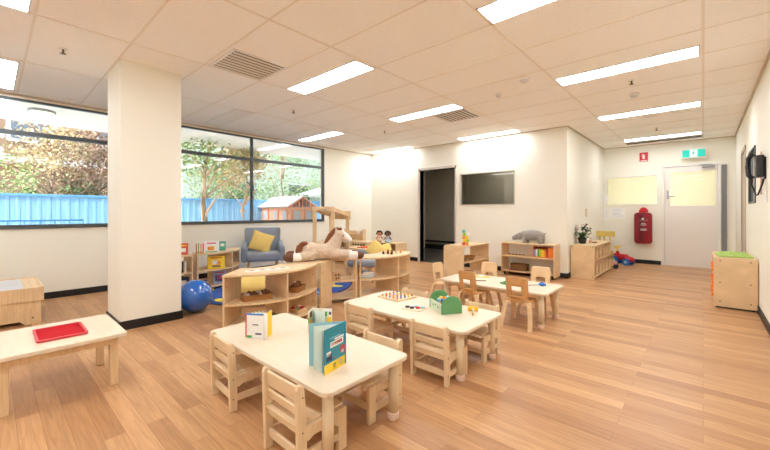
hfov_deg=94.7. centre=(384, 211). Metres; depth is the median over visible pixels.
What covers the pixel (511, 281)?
chair
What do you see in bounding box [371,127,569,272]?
wall
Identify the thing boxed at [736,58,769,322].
wall
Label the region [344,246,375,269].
table
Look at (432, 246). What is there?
trim
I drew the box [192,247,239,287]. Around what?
shelf
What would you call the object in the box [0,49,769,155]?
trim
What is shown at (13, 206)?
metal fence
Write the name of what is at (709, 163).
trim
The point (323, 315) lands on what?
art
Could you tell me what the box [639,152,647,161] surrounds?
fire sign
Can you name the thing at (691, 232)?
door
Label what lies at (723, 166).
trim
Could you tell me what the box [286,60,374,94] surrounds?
recessed light
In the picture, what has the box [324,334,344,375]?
art
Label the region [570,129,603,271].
wall
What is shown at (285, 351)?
table
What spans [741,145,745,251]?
trim
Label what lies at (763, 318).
baseboard
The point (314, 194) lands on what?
umbrella
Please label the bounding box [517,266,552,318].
chair
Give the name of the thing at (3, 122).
building
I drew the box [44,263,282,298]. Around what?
baseboard
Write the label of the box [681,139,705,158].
exit sign
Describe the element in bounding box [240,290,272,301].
basket
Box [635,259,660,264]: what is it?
baseboard
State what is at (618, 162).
wall
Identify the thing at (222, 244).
book
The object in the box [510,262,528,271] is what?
basket
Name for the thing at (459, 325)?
table
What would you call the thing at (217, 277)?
art
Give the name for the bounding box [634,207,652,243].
fire extinguisher
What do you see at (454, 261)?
open shelf
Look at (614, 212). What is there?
paper
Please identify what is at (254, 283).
floor cushion
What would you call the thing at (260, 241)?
cushion
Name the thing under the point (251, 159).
window
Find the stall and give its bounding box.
[312,207,350,284]
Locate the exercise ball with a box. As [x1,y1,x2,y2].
[181,280,212,311]
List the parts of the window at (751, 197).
pane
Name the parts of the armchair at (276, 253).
armrest, backrest, seat, armrest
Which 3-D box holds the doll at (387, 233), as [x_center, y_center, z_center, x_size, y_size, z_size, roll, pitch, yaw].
[0.055,0.527,7.494,0.170,0.251,0.196,0,0,4]
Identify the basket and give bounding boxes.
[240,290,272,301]
[289,284,305,292]
[464,255,475,258]
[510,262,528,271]
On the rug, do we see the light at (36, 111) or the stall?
the stall
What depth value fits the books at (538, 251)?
5.97 m
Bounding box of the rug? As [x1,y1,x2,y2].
[203,275,351,304]
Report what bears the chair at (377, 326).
on the floor
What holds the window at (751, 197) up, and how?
in the wall at (754, 129)
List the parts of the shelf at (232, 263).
shelf, shelf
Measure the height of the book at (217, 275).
0.190 m
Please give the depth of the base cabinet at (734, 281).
4.04 m
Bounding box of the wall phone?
[745,153,765,195]
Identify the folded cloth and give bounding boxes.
[715,251,753,258]
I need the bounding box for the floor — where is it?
[0,248,769,449]
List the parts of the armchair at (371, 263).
seat, backrest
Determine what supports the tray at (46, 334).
on the table at (17, 346)
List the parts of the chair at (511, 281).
leg, leg, backrest, seat, leg, leg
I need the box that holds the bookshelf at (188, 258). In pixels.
[181,254,192,280]
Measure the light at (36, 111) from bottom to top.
0.077 m
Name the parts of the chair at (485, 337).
post, rail, seat, leg, rail, post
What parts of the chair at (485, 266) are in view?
backrest, leg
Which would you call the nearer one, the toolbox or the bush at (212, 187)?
the toolbox
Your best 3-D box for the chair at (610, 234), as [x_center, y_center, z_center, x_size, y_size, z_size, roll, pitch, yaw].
[4.521,0.762,7.312,0.340,0.715,0.302,0,0,42]
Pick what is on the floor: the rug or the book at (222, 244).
the rug
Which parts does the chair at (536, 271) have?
leg, backrest, leg, leg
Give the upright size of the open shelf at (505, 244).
0.580 m
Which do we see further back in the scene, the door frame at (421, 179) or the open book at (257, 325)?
the door frame at (421, 179)
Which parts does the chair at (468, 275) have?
leg, backrest, seat, leg, leg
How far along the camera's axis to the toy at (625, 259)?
7.49 m
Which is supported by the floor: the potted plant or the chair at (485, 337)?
the chair at (485, 337)
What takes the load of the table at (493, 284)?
on the floor
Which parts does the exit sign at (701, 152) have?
white panel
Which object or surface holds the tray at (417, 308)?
on the table at (459, 325)
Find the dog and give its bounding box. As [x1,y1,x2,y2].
[291,280,300,287]
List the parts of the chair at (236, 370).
post, rail, post, seat, rail, rail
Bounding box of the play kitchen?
[340,228,372,260]
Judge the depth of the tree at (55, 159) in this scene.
7.71 m
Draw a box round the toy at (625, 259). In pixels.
[611,245,634,264]
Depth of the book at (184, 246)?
4.87 m
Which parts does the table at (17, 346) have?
leg, leg, leg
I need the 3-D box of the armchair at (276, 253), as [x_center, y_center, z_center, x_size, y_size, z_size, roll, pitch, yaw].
[-2.115,0.697,6.145,0.696,0.828,0.642,0,0,-20]
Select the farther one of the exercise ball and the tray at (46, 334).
the exercise ball
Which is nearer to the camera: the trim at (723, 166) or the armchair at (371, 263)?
the armchair at (371, 263)
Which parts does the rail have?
rail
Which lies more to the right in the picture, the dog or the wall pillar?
the dog
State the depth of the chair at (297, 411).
1.62 m
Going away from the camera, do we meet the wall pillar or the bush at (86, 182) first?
the wall pillar
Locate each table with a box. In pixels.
[0,276,43,324]
[0,314,126,417]
[210,313,406,449]
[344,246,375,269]
[344,291,500,381]
[440,274,562,328]
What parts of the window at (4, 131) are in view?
sill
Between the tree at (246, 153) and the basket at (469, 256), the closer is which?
the basket at (469, 256)
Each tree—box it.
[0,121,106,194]
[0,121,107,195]
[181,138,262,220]
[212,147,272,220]
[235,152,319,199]
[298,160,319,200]
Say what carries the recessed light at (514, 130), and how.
in the ceiling
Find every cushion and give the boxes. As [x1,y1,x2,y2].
[241,276,264,292]
[248,230,274,251]
[365,239,383,253]
[383,242,390,250]
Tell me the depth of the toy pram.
6.95 m
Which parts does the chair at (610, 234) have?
backrest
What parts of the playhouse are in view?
pane, roof panel, pane, roof panel, pane, pane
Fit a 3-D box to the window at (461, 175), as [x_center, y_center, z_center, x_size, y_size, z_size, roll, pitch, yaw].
[1.992,-0.453,6.945,1.147,0.645,0.092,0,0,42]
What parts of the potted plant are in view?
pot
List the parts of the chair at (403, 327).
rail, post, post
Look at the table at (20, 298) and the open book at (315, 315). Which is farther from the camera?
the table at (20, 298)
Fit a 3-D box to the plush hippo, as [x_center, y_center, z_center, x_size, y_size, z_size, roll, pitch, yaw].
[2.514,0.431,6.189,0.587,0.234,0.198,0,0,42]
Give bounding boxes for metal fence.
[0,193,319,224]
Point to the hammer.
(473, 309)
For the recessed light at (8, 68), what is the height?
0.008 m
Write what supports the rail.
on the ground
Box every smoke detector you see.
[518,76,529,82]
[629,93,638,97]
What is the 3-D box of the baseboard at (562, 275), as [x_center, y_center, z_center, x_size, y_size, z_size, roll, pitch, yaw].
[1.360,1.077,7.458,4.568,0.084,0.012,0,0,42]
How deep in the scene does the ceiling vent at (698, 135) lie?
7.05 m
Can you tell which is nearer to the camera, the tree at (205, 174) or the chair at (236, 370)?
the chair at (236, 370)
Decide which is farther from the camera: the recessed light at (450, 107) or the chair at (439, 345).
the recessed light at (450, 107)
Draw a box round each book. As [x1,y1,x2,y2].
[181,243,187,254]
[181,277,188,285]
[204,241,218,252]
[208,256,224,268]
[213,270,225,283]
[219,241,225,250]
[245,310,271,339]
[308,308,331,330]
[309,321,345,375]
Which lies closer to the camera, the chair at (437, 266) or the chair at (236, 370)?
the chair at (236, 370)
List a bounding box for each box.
[332,271,340,280]
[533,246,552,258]
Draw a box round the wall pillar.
[108,59,180,321]
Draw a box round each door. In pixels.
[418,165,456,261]
[665,164,717,268]
[743,152,744,251]
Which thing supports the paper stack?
on the shelf at (388, 277)
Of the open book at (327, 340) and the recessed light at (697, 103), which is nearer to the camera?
the open book at (327, 340)
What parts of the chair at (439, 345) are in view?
post, rail, leg, seat, post, rail, rail, leg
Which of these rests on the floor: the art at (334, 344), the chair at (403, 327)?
the chair at (403, 327)
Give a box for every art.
[211,257,221,266]
[215,272,223,281]
[245,313,263,338]
[315,309,330,321]
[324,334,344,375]
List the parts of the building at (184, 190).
pane, pane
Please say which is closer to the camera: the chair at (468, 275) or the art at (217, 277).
the chair at (468, 275)
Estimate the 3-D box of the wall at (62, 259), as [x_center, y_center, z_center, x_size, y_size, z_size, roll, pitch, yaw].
[-3.628,-0.161,5.451,0.150,2.560,9.665,0,0,42]
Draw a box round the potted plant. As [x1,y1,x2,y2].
[574,223,591,243]
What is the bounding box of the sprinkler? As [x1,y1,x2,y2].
[59,47,67,54]
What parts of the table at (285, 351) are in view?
leg, leg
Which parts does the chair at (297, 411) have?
post, rail, post, seat, rail, rail, leg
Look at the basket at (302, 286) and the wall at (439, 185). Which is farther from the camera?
the wall at (439, 185)
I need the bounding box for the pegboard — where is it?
[378,291,416,301]
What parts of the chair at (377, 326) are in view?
post, rail, seat, post, rail, leg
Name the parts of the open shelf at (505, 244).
panel, shelf, shelf, panel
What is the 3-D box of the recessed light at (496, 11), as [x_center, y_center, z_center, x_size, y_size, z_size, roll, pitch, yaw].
[1.180,-1.437,2.213,1.200,0.008,0.270,0,0,42]
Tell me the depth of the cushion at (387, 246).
5.81 m
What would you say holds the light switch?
attached to the wall at (754, 129)
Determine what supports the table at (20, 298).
on the floor
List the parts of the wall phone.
cord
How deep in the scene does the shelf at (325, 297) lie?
4.24 m
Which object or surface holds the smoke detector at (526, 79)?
attached to the ceiling
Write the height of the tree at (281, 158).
5.023 m
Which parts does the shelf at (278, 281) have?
card strip, shelf, shelf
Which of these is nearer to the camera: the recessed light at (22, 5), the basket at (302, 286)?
the recessed light at (22, 5)
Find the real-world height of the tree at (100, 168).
4.011 m
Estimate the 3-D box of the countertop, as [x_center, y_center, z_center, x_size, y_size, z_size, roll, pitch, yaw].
[-0.678,0.630,7.703,1.100,0.018,0.320,0,0,42]
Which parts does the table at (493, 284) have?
leg, leg, leg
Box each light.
[0,0,31,12]
[0,58,19,89]
[27,108,55,116]
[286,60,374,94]
[298,131,343,141]
[370,147,411,153]
[389,103,463,121]
[457,129,520,140]
[476,0,557,24]
[555,45,699,85]
[597,101,700,120]
[624,131,701,141]
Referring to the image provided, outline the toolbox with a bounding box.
[429,290,461,314]
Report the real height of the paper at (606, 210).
0.260 m
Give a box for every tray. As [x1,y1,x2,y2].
[32,322,87,342]
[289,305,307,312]
[402,305,426,311]
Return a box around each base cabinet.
[571,240,610,279]
[711,251,757,311]
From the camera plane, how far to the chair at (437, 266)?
4.29 m
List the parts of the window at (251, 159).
pane, sill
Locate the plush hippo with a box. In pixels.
[512,230,545,243]
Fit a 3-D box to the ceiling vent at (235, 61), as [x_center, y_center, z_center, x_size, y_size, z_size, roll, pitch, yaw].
[-1.350,-1.432,3.503,0.550,0.016,0.550,0,0,42]
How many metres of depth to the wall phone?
3.49 m
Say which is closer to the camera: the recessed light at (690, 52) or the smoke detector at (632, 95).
the recessed light at (690, 52)
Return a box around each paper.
[605,209,608,219]
[610,208,624,217]
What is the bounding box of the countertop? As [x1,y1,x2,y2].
[352,240,372,242]
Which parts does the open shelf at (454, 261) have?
panel, shelf, shelf, panel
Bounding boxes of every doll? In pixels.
[375,230,382,241]
[384,231,391,241]
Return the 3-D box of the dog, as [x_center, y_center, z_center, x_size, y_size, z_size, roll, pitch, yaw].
[-0.951,0.787,3.820,0.082,0.078,0.168,0,0,23]
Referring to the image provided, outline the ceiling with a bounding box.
[0,0,769,160]
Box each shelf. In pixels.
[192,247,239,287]
[222,263,316,327]
[283,259,357,307]
[359,251,409,296]
[379,241,406,250]
[444,241,488,276]
[501,241,559,279]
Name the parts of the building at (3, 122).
pane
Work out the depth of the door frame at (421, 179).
7.97 m
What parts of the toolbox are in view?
panel, panel, panel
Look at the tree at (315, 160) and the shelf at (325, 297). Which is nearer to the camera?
the shelf at (325, 297)
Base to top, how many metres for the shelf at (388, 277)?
0.540 m
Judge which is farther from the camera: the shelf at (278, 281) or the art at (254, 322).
the shelf at (278, 281)
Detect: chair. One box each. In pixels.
[209,331,273,412]
[261,366,346,449]
[334,328,402,425]
[344,301,392,338]
[386,287,429,339]
[410,318,466,387]
[430,262,464,304]
[450,299,499,363]
[457,270,492,304]
[466,262,502,304]
[500,276,537,332]
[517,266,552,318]
[596,231,614,260]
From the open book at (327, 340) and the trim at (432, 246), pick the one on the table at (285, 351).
the open book at (327, 340)
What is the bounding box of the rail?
[0,219,83,224]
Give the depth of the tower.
5.80 m
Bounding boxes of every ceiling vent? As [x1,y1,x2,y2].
[208,48,287,80]
[431,108,480,122]
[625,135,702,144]
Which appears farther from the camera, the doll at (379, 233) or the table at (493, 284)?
the doll at (379, 233)
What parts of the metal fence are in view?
rail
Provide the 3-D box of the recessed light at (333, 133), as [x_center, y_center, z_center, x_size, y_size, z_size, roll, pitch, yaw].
[-1.252,-1.437,6.794,1.140,0.008,0.240,0,0,42]
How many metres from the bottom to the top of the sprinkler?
0.047 m
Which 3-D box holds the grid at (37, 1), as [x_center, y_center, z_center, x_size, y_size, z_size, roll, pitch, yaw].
[-0.080,-1.440,4.258,6.724,0.004,12.630,0,0,42]
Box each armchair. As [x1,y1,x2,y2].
[241,227,284,267]
[348,249,375,282]
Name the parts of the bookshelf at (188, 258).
shelf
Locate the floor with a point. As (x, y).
(637, 356)
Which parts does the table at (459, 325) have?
leg, leg, leg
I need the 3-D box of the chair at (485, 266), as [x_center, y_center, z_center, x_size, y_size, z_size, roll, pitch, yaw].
[1.194,0.872,4.277,0.354,0.495,0.312,0,0,-44]
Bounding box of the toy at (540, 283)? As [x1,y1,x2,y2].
[529,282,545,285]
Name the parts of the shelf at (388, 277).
shelf, shelf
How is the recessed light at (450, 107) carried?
in the ceiling
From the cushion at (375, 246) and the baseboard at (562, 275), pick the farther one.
the baseboard at (562, 275)
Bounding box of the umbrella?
[292,188,319,197]
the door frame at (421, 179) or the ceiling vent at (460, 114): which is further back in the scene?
the door frame at (421, 179)
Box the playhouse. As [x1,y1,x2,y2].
[258,196,317,219]
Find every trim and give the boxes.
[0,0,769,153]
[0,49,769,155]
[425,240,454,249]
[662,162,720,264]
[721,164,726,251]
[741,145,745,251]
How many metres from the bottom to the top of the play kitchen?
0.745 m
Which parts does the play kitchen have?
control panel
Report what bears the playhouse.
on the ground
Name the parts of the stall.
post, post, post, post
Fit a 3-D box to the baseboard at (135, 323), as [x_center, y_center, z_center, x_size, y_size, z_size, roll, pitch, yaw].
[-2.511,1.077,3.703,0.560,0.084,0.547,0,0,42]
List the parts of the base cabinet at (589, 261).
panel, panel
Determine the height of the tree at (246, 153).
2.960 m
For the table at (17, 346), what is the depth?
2.13 m
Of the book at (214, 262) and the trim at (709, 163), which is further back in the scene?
the trim at (709, 163)
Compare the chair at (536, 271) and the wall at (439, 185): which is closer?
the chair at (536, 271)
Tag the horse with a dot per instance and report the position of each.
(330, 249)
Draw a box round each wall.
[0,93,370,292]
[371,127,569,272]
[424,169,513,247]
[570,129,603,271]
[604,137,735,264]
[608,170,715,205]
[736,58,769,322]
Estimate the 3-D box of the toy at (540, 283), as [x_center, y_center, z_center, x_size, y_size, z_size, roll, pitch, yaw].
[1.592,0.754,3.702,0.176,0.040,0.052,0,0,12]
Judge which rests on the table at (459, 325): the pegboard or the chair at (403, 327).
the pegboard
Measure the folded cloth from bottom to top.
0.054 m
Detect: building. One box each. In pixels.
[0,119,107,195]
[181,143,319,201]
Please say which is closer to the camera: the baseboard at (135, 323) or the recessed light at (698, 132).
the baseboard at (135, 323)
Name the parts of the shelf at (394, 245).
panel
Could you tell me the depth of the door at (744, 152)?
5.32 m
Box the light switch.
[765,190,767,201]
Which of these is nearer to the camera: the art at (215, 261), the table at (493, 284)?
the table at (493, 284)
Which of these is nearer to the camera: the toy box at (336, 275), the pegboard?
the pegboard
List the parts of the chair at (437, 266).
leg, backrest, seat, leg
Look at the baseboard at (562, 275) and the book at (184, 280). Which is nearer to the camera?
the book at (184, 280)
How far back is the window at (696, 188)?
8.93 m
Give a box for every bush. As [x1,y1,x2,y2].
[0,143,46,193]
[4,169,107,195]
[181,148,268,199]
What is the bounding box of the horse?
[283,227,363,261]
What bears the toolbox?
on the table at (459, 325)
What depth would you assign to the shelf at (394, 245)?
7.37 m
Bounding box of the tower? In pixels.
[462,230,468,244]
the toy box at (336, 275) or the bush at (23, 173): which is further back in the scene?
the bush at (23, 173)
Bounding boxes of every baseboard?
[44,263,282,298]
[106,310,182,329]
[410,257,567,278]
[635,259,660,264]
[757,305,769,334]
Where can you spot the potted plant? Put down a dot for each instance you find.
(582, 233)
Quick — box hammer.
[468,306,477,315]
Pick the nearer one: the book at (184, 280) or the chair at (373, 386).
the chair at (373, 386)
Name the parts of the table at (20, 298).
lid panel, lid panel, lid frame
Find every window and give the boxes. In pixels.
[0,95,107,229]
[181,125,323,224]
[460,170,514,204]
[748,145,755,203]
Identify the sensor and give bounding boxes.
[67,99,75,103]
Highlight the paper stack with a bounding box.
[361,272,374,277]
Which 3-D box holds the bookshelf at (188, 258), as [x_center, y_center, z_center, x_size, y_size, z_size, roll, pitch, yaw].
[-3.039,0.854,4.653,0.300,0.530,0.865,0,0,42]
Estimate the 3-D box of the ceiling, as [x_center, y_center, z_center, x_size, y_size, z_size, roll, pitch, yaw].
[-1.629,-1.511,3.868,8.808,0.140,15.580,0,0,42]
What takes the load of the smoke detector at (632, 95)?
attached to the ceiling
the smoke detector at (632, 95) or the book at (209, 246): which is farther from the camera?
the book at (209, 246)
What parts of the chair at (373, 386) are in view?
leg, rail, rail, post, leg, seat, rail, rail, post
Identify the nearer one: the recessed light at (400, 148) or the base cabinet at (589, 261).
the base cabinet at (589, 261)
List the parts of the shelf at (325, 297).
panel, panel, panel, shelf, shelf, post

